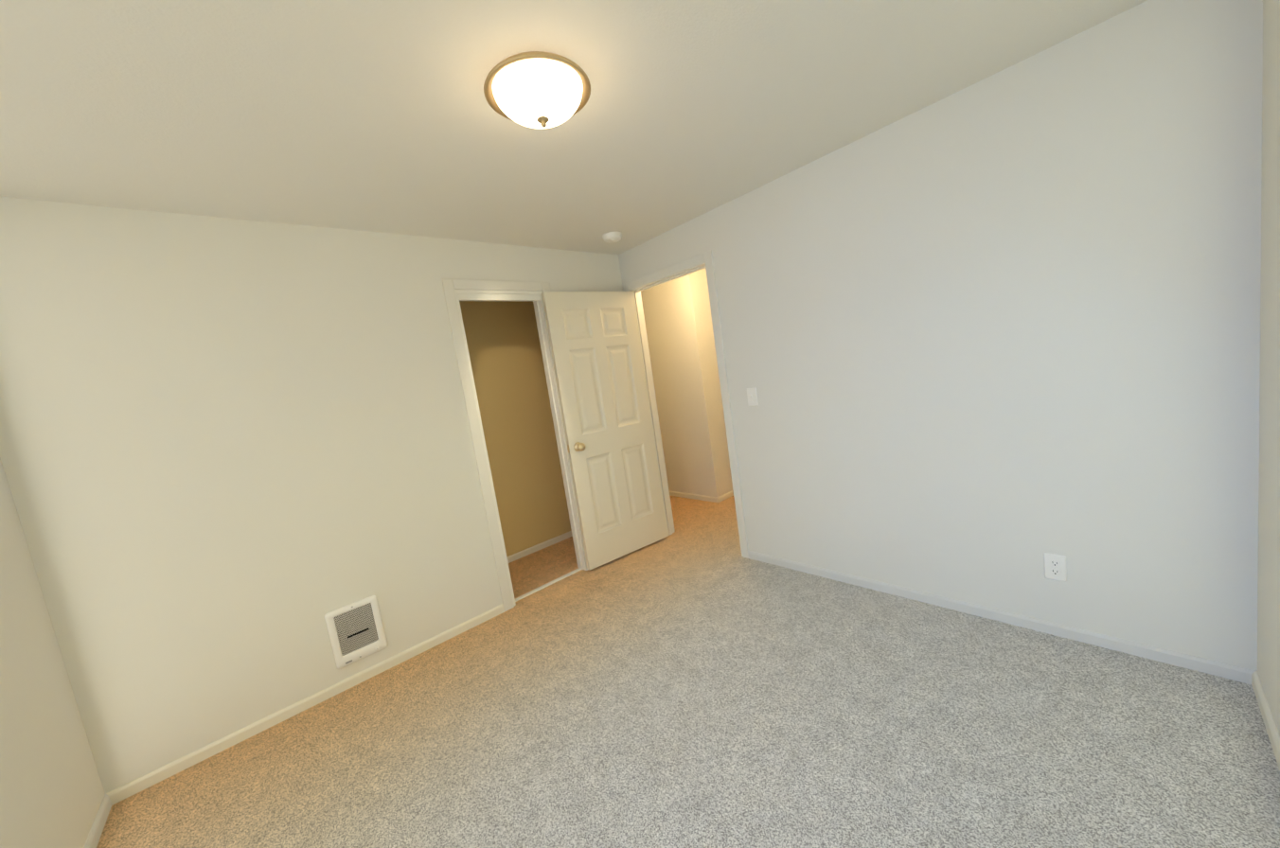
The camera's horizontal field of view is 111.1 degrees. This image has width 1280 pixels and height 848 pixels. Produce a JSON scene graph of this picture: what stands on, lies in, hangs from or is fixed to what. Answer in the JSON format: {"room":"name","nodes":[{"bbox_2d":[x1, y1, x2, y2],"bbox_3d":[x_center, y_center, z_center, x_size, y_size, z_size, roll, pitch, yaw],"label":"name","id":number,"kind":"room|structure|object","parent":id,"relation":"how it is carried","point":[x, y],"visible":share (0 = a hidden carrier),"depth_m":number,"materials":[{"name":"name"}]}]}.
{"room":"empty bedroom","nodes":[
{"label":"empty bedroom","id":0,"kind":"room"},
{"bbox_2d":[0,458,105,847],"bbox_3d":[-1.320,0.346,0.458,0.110,2.350,3.000,-14,8,-41],"label":"wall","id":1,"kind":"structure","parent":0,"point":[52,793],"depth_m":1.46,"materials":[{"name":"paint"}]},
{"bbox_2d":[83,790,117,847],"bbox_3d":[-1.119,1.465,0.635,0.011,0.052,2.970,-14,8,-41],"label":"baseboard","id":2,"kind":"structure","parent":1,"relation":"attached to","point":[110,798],"depth_m":1.64,"materials":[{"name":"beige paint"}]},
{"bbox_2d":[0,196,622,794],"bbox_3d":[-1.218,0.090,2.636,3.210,2.350,0.110,-14,8,-41],"label":"wall","id":3,"kind":"structure","parent":0,"point":[239,460],"depth_m":1.99,"materials":[{"name":"paint"}]},
{"bbox_2d":[113,604,504,802],"bbox_3d":[-1.483,1.335,2.296,1.648,0.052,0.011,-14,8,-41],"label":"baseboard","id":4,"kind":"structure","parent":3,"relation":"attached to","point":[144,782],"depth_m":2.11,"materials":[{"name":"beige paint"}]},
{"bbox_2d":[324,595,387,668],"bbox_3d":[-1.477,1.084,2.295,0.232,0.300,0.025,-14,8,-41],"label":"air vent","id":5,"kind":"object","parent":3,"relation":"in","point":[356,631],"visible":1,"depth_m":2.29,"materials":[{"name":"white plastic"}]},
{"bbox_2d":[441,278,551,611],"bbox_3d":[-0.758,0.107,2.965,0.734,2.112,0.012,-14,8,-41],"label":"trim","id":6,"kind":"structure","parent":3,"relation":"attached to","point":[450,286],"depth_m":2.75,"materials":[{"name":"beige paint"}]},
{"bbox_2d":[454,289,587,606],"bbox_3d":[-0.794,0.139,3.014,0.610,2.050,0.110,-14,8,-41],"label":"door frame","id":7,"kind":"structure","parent":3,"relation":"attached to","point":[536,297],"depth_m":3.12,"materials":[{"name":"white wood"}]},
{"bbox_2d":[515,568,581,602],"bbox_3d":[-0.650,1.141,3.128,0.570,0.012,0.030,-14,8,-41],"label":"sill","id":8,"kind":"structure","parent":3,"relation":"attached to","point":[546,585],"depth_m":3.11,"materials":[{"name":"white wood"}]},
{"bbox_2d":[459,301,571,556],"bbox_3d":[-0.970,-0.035,3.437,1.710,2.350,0.750,-14,8,-41],"label":"wall","id":9,"kind":"structure","parent":0,"point":[506,360],"depth_m":3.73,"materials":[{"name":"paint"}]},
{"bbox_2d":[506,531,572,563],"bbox_3d":[-0.771,1.096,3.517,1.480,0.052,0.640,-14,8,-41],"label":"baseboard","id":10,"kind":"structure","parent":9,"relation":"attached to","point":[536,548],"depth_m":3.83,"materials":[{"name":"beige paint"}]},
{"bbox_2d":[0,0,1147,254],"bbox_3d":[-0.006,-1.326,2.761,5.660,0.060,4.860,-14,8,-41],"label":"ceiling","id":11,"kind":"structure","parent":0,"point":[375,115],"depth_m":1.48,"materials":[{"name":"white paint"}]},
{"bbox_2d":[483,51,590,128],"bbox_3d":[-0.320,-1.029,1.413,0.337,0.140,0.337,-14,8,-41],"label":"flush-mount light fixture","id":12,"kind":"object","parent":11,"relation":"attached to","point":[538,90],"visible":1,"depth_m":1.34,"materials":[{"name":"white glass"}]},
{"bbox_2d":[602,231,622,242],"bbox_3d":[-0.190,-1.275,3.011,0.136,0.042,0.136,-14,8,-41],"label":"smoke detector","id":13,"kind":"object","parent":11,"relation":"attached to","point":[612,237],"visible":1,"depth_m":2.97,"materials":[{"name":"white plastic"}]},
{"bbox_2d":[640,268,733,497],"bbox_3d":[1.384,-0.440,3.982,2.340,2.350,4.860,-14,8,-41],"label":"wall","id":14,"kind":"structure","parent":0,"point":[680,335],"depth_m":4.48,"materials":[{"name":"paint"}]},
{"bbox_2d":[669,491,720,502],"bbox_3d":[0.264,0.779,5.008,0.011,0.052,1.581,-14,8,-41],"label":"baseboard","id":15,"kind":"structure","parent":14,"relation":"attached to","point":[720,499],"depth_m":4.64,"materials":[{"name":"beige paint"}]},
{"bbox_2d":[719,490,733,501],"bbox_3d":[1.311,0.639,4.892,1.420,0.052,0.011,-14,8,-41],"label":"baseboard","id":16,"kind":"structure","parent":14,"relation":"attached to","point":[731,493],"depth_m":4.51,"materials":[{"name":"beige paint"}]},
{"bbox_2d":[96,496,1279,847],"bbox_3d":[0.342,1.044,3.023,5.660,0.060,4.860,-14,8,-41],"label":"floor","id":17,"kind":"structure","parent":0,"point":[695,680],"depth_m":1.65,"materials":[{"name":"carpet"}]},
{"bbox_2d":[618,0,1262,671],"bbox_3d":[0.486,-0.219,3.178,0.110,2.350,4.860,-14,8,-41],"label":"wall","id":18,"kind":"structure","parent":0,"point":[991,341],"depth_m":1.80,"materials":[{"name":"paint"}]},
{"bbox_2d":[622,249,748,558],"bbox_3d":[0.361,-0.099,3.351,0.134,2.112,0.904,-14,8,-41],"label":"door frame","id":19,"kind":"structure","parent":18,"relation":"attached to","point":[706,257],"depth_m":3.09,"materials":[{"name":"white paint"}]},
{"bbox_2d":[541,291,668,570],"bbox_3d":[-0.203,0.016,3.335,0.778,2.015,0.116,-13,8,-36],"label":"door","id":20,"kind":"structure","parent":19,"relation":"attached to","point":[598,364],"depth_m":3.31,"materials":[{"name":"beige paint"}]},
{"bbox_2d":[746,388,758,406],"bbox_3d":[0.718,-0.174,2.831,0.022,0.115,0.070,-14,8,-41],"label":"switch plate","id":21,"kind":"object","parent":18,"relation":"attached to","point":[752,396],"visible":1,"depth_m":2.83,"materials":[{"name":"white plastic"}]},
{"bbox_2d":[747,551,1242,682],"bbox_3d":[1.448,0.903,2.319,0.011,0.052,2.053,-14,8,-41],"label":"baseboard","id":22,"kind":"structure","parent":18,"relation":"attached to","point":[1015,619],"depth_m":1.96,"materials":[{"name":"beige paint"}]},
{"bbox_2d":[1043,552,1066,582],"bbox_3d":[1.774,0.613,1.877,0.009,0.115,0.070,-14,8,-41],"label":"electrical outlet plate","id":23,"kind":"object","parent":18,"relation":"attached to","point":[1055,567],"visible":1,"depth_m":1.88,"materials":[{"name":"white plastic"}]},
{"bbox_2d":[1257,0,1279,736],"bbox_3d":[0.850,0.044,0.315,3.210,2.350,0.110,-14,8,-41],"label":"wall","id":24,"kind":"structure","parent":0,"point":[1269,594],"depth_m":1.31,"materials":[{"name":"paint"}]},
{"bbox_2d":[1242,667,1279,771],"bbox_3d":[1.016,1.165,0.521,3.100,0.052,0.011,-14,8,-41],"label":"baseboard","id":25,"kind":"structure","parent":24,"relation":"attached to","point":[1249,676],"depth_m":1.40,"materials":[{"name":"beige paint"}]}
]}

